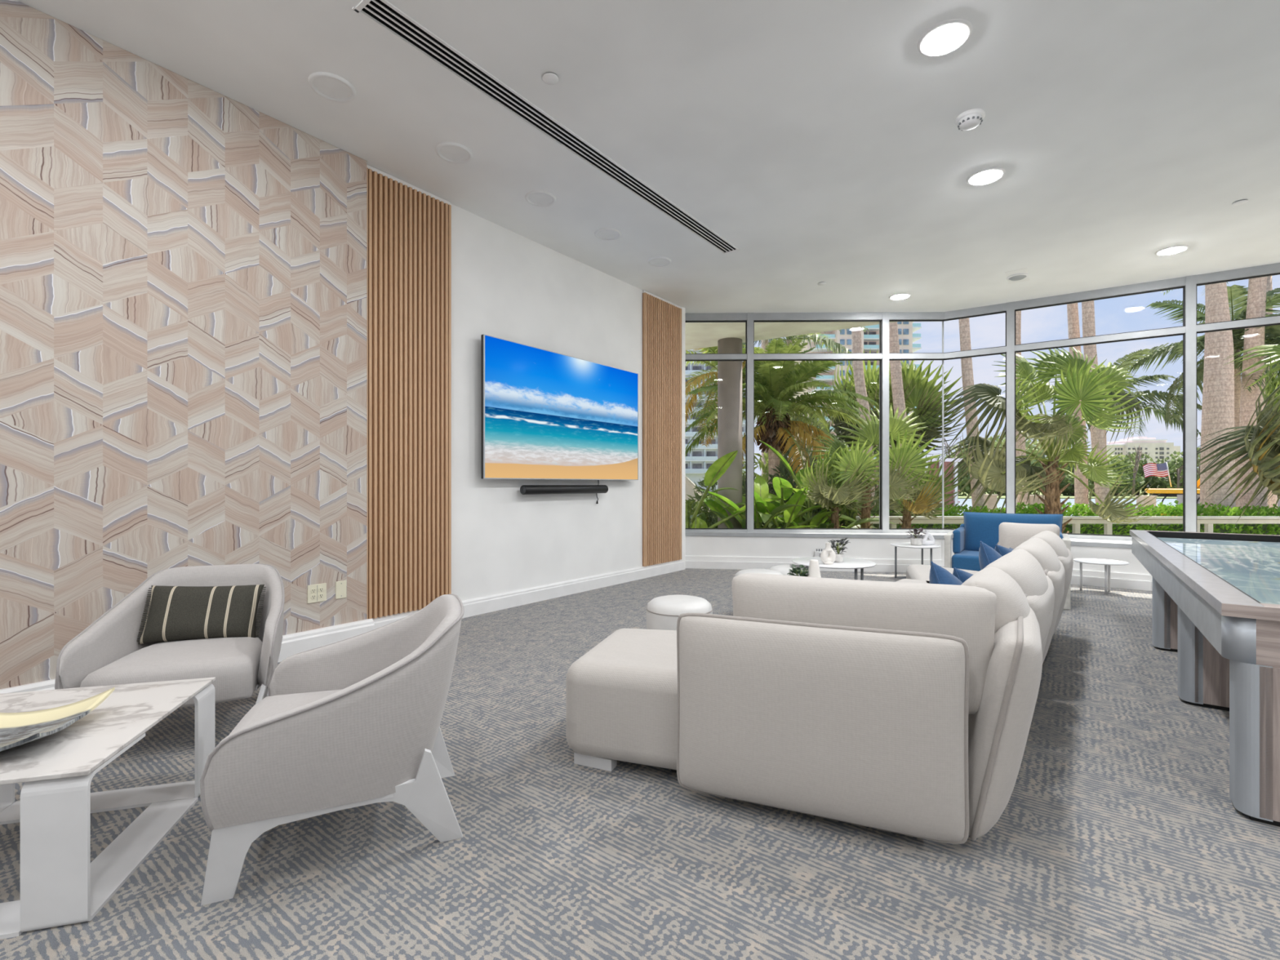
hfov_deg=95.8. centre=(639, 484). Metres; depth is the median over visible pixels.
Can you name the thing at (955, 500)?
boat
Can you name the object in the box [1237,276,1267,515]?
palm
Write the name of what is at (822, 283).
sprinkler cover
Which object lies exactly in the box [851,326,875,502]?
palm
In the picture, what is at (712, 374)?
palm
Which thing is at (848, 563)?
round table
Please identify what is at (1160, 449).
hotel
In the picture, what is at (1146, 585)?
baseboard
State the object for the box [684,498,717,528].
leafy shrub
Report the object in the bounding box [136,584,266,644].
lumbar cushion
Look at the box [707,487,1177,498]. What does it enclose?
shore
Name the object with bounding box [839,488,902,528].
leafy shrub
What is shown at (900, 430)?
fan palm
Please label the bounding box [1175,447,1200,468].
tree
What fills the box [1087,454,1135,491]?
tree
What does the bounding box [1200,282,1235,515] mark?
palm
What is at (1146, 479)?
tree
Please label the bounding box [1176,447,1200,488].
bare shrub
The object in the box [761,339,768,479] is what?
palm
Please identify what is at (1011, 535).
cushion
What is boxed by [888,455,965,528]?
fan palm
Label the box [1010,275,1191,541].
window
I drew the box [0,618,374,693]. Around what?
baseboard
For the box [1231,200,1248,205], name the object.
sprinkler cover
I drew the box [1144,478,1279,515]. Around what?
boat
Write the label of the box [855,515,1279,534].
railing
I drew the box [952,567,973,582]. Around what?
cushion
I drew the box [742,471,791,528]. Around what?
leafy shrub
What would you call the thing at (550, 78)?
sprinkler cover
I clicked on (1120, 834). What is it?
floor
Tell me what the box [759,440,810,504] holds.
leaf plant
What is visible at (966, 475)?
tree
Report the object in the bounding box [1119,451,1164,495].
tree
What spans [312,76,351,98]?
grille
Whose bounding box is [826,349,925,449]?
fan palm
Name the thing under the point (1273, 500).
palm
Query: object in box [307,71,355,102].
ceiling speaker
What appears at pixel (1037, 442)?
tree
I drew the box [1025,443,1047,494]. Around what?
tree
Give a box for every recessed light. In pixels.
[888,293,911,300]
[917,18,972,57]
[966,167,1005,186]
[1155,244,1189,255]
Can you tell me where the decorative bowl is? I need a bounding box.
[0,686,115,751]
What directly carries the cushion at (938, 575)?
on the sectional sofa
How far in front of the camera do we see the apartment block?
139.69 m
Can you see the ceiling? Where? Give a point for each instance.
(817, 139)
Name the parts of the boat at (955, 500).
post, rail, post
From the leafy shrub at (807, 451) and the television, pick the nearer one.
the television
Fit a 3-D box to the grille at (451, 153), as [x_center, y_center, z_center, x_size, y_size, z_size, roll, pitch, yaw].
[-1.275,-2.275,3.972,0.198,0.001,0.198,0,0,0]
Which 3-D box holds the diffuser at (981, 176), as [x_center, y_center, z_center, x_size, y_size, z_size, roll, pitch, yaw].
[2.558,-2.266,4.278,0.202,0.020,0.202,0,0,0]
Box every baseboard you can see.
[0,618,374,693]
[372,559,684,629]
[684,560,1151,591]
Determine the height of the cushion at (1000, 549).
0.488 m
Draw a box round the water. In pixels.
[712,498,1177,515]
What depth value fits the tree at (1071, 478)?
111.55 m
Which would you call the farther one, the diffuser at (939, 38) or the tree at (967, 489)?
the tree at (967, 489)
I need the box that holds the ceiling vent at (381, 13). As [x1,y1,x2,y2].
[351,0,739,254]
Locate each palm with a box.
[684,337,878,494]
[684,344,792,446]
[742,326,870,456]
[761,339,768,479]
[798,443,879,528]
[808,404,942,528]
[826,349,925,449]
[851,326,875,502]
[866,360,964,474]
[888,321,914,502]
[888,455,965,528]
[928,346,1162,533]
[958,317,985,511]
[1015,311,1028,512]
[1024,348,1202,460]
[1066,302,1088,515]
[1081,300,1110,506]
[1123,284,1279,506]
[1160,275,1277,513]
[1165,313,1279,393]
[1173,344,1279,523]
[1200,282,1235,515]
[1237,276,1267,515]
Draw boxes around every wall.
[0,0,366,688]
[449,203,642,600]
[680,306,684,569]
[684,475,710,513]
[684,533,1151,574]
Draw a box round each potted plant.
[786,564,808,576]
[828,537,850,562]
[906,527,925,545]
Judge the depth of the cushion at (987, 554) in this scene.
3.25 m
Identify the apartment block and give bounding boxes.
[684,349,745,493]
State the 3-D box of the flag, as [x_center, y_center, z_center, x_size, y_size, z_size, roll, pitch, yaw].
[21.702,-0.416,24.260,0.902,1.045,0.191,0,0,35]
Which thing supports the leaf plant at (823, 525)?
on the ground
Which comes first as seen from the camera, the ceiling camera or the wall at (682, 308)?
the ceiling camera
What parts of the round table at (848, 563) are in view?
leg, leg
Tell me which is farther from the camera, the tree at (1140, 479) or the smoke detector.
the tree at (1140, 479)
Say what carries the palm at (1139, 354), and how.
on the ground
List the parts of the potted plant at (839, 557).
pot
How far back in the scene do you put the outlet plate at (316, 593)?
3.80 m
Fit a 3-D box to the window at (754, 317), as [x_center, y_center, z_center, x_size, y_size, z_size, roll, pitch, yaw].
[2.362,-0.810,7.724,1.787,2.940,0.116,0,0,1]
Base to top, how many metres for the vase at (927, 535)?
0.175 m
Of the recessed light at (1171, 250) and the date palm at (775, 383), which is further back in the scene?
the date palm at (775, 383)
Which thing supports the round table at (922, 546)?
on the floor
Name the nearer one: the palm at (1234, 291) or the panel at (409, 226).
the panel at (409, 226)
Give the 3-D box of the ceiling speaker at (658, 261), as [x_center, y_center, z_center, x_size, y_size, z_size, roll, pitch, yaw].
[0.198,-2.273,5.908,0.244,0.014,0.244,0,0,0]
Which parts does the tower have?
balcony glass, balcony glass, balcony glass, balcony glass, balcony glass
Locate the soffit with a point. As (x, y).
(697, 335)
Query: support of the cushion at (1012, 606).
on the sectional sofa
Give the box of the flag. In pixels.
[1142,462,1171,486]
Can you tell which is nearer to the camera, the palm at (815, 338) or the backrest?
the backrest
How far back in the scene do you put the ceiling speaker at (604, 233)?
5.25 m
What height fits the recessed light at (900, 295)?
0.024 m
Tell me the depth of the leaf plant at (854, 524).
8.76 m
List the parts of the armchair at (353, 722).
leg, seat, under frame, leg, leg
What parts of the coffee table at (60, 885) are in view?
leg, leg, leg, leg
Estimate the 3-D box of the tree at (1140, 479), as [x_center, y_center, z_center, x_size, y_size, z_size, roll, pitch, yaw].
[96.126,-1.293,116.112,9.494,8.951,6.560,0,0,0]
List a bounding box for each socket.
[311,587,316,593]
[311,594,316,599]
[318,586,324,591]
[318,593,324,598]
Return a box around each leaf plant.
[684,449,785,528]
[699,475,817,528]
[703,497,733,528]
[721,476,860,528]
[741,511,745,528]
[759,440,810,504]
[792,516,841,528]
[799,497,837,528]
[819,523,834,528]
[845,517,879,528]
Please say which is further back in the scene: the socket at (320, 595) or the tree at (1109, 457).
the tree at (1109, 457)
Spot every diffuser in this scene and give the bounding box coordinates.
[890,294,909,299]
[922,24,967,53]
[969,169,1001,183]
[1158,246,1186,254]
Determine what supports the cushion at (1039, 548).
on the sectional sofa
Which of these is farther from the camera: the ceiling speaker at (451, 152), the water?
the water
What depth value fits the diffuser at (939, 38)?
2.94 m
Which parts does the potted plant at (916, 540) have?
pot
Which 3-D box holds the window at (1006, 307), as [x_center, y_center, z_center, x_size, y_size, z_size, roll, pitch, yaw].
[4.347,-0.810,7.496,0.772,2.940,0.116,0,0,34]
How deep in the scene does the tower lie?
166.33 m
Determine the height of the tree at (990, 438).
20.778 m
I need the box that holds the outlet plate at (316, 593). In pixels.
[307,582,326,603]
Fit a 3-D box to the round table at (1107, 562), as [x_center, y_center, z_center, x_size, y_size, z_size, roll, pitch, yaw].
[4.700,0.942,5.900,0.450,0.317,0.450,0,0,0]
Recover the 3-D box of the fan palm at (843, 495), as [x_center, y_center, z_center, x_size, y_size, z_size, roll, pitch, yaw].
[2.869,0.473,8.286,1.168,2.157,1.198,0,0,9]
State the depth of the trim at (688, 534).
7.30 m
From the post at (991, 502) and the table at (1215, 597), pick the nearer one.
the table at (1215, 597)
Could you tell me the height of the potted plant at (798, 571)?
0.156 m
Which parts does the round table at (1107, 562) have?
leg, leg, leg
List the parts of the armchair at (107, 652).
seat, leg, leg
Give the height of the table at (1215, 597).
0.705 m
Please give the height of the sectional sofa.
0.815 m
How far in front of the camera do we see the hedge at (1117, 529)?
11.77 m
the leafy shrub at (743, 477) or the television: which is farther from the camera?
the leafy shrub at (743, 477)
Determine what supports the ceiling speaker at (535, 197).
attached to the ceiling
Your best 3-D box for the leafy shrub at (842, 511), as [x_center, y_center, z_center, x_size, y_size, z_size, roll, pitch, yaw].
[3.669,0.817,11.247,2.160,2.040,1.278,0,0,0]
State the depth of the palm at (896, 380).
13.30 m
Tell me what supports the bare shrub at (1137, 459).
on the shore
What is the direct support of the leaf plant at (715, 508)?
on the ground
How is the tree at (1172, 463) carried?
on the shore
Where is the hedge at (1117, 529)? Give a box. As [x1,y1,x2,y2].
[839,499,1279,535]
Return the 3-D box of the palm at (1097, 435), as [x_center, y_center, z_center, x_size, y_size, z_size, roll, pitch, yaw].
[10.698,-3.671,13.996,4.438,10.463,4.505,0,0,38]
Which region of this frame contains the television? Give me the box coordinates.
[480,333,638,479]
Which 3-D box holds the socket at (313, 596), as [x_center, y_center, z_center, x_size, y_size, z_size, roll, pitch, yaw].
[-2.134,0.735,3.780,0.003,0.033,0.033,0,0,37]
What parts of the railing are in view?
post, rail, post, post, post, post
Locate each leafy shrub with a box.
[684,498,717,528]
[685,473,744,525]
[708,452,797,517]
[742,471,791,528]
[761,458,844,528]
[767,395,878,505]
[801,503,861,528]
[832,430,919,505]
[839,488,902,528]
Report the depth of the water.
81.86 m
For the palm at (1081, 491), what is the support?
on the ground
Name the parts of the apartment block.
balcony rail, balcony rail, balcony rail, balcony rail, balcony rail, balcony rail, balcony rail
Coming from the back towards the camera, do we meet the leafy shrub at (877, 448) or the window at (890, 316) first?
the leafy shrub at (877, 448)
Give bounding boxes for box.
[813,548,822,556]
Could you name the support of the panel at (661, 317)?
attached to the wall at (508, 285)
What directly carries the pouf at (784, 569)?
on the floor
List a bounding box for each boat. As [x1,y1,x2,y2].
[874,457,963,507]
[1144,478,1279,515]
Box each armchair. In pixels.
[54,563,284,707]
[200,594,464,906]
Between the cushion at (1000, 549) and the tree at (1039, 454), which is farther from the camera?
the tree at (1039, 454)
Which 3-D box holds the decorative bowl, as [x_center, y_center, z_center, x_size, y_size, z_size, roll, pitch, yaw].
[-1.800,0.676,1.600,0.400,0.069,0.360,0,0,-18]
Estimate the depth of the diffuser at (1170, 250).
5.60 m
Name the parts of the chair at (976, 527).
arm frame, seat, arm frame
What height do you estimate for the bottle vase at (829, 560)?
0.176 m
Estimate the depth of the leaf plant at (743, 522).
8.70 m
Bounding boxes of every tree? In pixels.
[944,452,970,495]
[946,440,997,492]
[958,447,995,495]
[986,431,1041,452]
[990,436,1005,495]
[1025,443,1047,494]
[1028,436,1089,484]
[1033,446,1074,493]
[1058,462,1093,495]
[1066,463,1122,496]
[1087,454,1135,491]
[1088,455,1145,496]
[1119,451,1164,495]
[1130,457,1182,495]
[1148,450,1199,488]
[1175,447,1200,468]
[1180,453,1199,479]
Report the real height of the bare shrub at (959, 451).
11.487 m
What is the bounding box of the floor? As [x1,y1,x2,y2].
[0,568,1279,959]
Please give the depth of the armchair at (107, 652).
2.49 m
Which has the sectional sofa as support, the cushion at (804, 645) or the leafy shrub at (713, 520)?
the cushion at (804, 645)
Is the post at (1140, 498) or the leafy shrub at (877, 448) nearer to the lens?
the leafy shrub at (877, 448)
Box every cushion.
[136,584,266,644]
[731,573,996,714]
[928,560,962,585]
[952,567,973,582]
[960,566,1030,633]
[978,540,1002,570]
[983,549,1053,643]
[994,543,1013,555]
[999,522,1059,549]
[1011,537,1064,609]
[1028,530,1071,590]
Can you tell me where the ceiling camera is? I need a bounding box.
[1004,267,1029,284]
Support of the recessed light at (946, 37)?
in the ceiling
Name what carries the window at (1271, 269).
in the wall at (730, 546)
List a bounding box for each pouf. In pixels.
[645,595,712,630]
[734,568,782,576]
[768,564,808,576]
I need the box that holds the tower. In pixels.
[793,321,921,480]
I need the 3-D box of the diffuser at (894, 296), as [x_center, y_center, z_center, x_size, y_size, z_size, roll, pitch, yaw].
[3.151,-2.266,7.007,0.202,0.020,0.202,0,0,0]
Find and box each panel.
[366,164,451,619]
[642,289,681,566]
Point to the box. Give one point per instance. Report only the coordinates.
(816, 553)
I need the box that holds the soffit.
[684,321,896,350]
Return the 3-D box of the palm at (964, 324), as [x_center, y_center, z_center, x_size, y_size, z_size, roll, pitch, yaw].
[7.066,-3.364,12.996,4.438,9.848,4.505,0,0,38]
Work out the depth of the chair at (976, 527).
5.74 m
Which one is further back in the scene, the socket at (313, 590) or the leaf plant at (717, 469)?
the leaf plant at (717, 469)
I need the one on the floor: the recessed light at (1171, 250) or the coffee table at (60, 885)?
the coffee table at (60, 885)
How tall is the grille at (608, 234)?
0.001 m
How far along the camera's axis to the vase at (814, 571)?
3.97 m
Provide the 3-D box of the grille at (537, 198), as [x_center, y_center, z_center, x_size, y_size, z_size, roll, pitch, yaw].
[-0.791,-2.275,4.605,0.198,0.001,0.198,0,0,0]
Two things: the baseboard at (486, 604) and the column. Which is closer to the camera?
the baseboard at (486, 604)
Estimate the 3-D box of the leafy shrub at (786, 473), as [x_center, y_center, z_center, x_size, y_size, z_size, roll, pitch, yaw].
[3.068,0.610,11.003,2.141,2.292,1.382,0,0,0]
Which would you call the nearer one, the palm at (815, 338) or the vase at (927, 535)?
the vase at (927, 535)
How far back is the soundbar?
5.55 m
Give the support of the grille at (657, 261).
attached to the ceiling speaker at (658, 261)
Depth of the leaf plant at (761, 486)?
8.82 m
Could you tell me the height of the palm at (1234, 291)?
6.707 m
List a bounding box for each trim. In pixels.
[684,532,1132,548]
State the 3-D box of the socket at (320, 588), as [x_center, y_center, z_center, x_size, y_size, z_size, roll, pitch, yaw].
[-2.105,0.695,3.817,0.003,0.033,0.033,0,0,37]
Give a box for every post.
[984,493,998,511]
[1028,494,1044,513]
[1135,495,1157,515]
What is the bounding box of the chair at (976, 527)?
[944,511,1071,609]
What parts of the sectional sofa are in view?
seat, seat, seat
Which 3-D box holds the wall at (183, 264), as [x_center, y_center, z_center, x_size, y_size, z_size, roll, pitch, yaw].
[-3.658,-0.590,1.805,0.059,3.378,5.709,0,0,37]
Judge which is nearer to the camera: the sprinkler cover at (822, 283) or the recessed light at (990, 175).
the recessed light at (990, 175)
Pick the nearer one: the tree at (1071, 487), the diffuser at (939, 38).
the diffuser at (939, 38)
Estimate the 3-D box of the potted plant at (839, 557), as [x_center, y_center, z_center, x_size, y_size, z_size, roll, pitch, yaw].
[1.657,0.548,4.838,0.192,0.197,0.175,0,0,-30]
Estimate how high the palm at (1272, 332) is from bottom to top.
6.022 m
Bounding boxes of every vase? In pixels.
[807,559,821,577]
[820,542,835,564]
[921,529,935,545]
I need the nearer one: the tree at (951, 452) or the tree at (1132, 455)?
the tree at (1132, 455)
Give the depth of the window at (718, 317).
7.70 m
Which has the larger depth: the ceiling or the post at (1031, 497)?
the post at (1031, 497)
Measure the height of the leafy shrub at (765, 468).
2.871 m
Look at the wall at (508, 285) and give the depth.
5.36 m
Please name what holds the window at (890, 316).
in the wall at (730, 546)
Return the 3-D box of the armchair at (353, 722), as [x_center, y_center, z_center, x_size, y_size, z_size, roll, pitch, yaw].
[-0.935,0.754,1.879,0.696,0.691,0.731,0,0,-21]
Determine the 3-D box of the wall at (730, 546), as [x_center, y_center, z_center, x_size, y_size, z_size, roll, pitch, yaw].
[5.462,0.873,5.396,10.002,0.455,5.550,0,0,0]
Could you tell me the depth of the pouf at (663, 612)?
3.37 m
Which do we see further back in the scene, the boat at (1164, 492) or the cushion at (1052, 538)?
the boat at (1164, 492)
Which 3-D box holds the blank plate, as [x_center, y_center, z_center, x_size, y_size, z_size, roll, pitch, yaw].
[-2.029,0.715,3.926,0.007,0.117,0.072,0,0,37]
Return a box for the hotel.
[1090,436,1180,487]
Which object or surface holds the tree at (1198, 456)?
on the shore
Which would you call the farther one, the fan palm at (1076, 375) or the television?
the fan palm at (1076, 375)
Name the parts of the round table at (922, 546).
leg, floor rail, leg, leg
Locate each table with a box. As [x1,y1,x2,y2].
[0,677,215,939]
[791,556,875,580]
[890,542,941,578]
[1072,558,1129,594]
[1129,529,1279,826]
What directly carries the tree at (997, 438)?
on the shore
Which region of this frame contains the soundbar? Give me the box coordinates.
[520,484,608,494]
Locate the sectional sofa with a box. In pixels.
[565,522,1073,844]
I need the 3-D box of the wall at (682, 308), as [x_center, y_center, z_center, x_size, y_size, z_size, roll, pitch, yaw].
[0.509,-0.590,7.692,0.215,3.380,0.479,0,0,-29]
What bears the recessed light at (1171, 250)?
in the ceiling
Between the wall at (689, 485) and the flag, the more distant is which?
the flag
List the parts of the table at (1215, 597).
leg, long rail, leg, rail, corner post, trim, leg, rail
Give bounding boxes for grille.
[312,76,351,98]
[439,146,469,160]
[528,193,552,204]
[597,230,618,239]
[649,258,668,265]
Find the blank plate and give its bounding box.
[335,580,346,599]
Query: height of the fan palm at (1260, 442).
3.786 m
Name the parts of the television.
casing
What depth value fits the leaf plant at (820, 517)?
8.93 m
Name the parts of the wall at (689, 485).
handrail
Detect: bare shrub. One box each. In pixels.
[941,435,961,457]
[1126,444,1145,496]
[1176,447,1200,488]
[1180,450,1200,478]
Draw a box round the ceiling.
[17,0,1279,313]
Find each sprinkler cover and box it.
[542,72,558,84]
[817,281,826,285]
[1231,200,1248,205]
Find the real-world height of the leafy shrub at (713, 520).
2.087 m
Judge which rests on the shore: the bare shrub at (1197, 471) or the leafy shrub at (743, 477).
the bare shrub at (1197, 471)
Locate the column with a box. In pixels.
[717,337,742,528]
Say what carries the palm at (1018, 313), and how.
on the ground
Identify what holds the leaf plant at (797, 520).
on the ground
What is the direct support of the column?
on the ground
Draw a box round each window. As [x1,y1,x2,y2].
[684,312,750,533]
[750,311,885,533]
[885,311,944,533]
[942,302,1010,533]
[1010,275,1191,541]
[1191,262,1279,532]
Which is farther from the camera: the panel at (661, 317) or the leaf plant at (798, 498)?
the leaf plant at (798, 498)
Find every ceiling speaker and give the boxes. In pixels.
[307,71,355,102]
[435,142,472,164]
[524,190,555,206]
[594,227,621,240]
[647,256,671,266]
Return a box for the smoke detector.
[955,108,985,130]
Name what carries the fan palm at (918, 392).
on the ground
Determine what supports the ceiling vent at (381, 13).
in the ceiling
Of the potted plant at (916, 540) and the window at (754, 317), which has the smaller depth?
the potted plant at (916, 540)

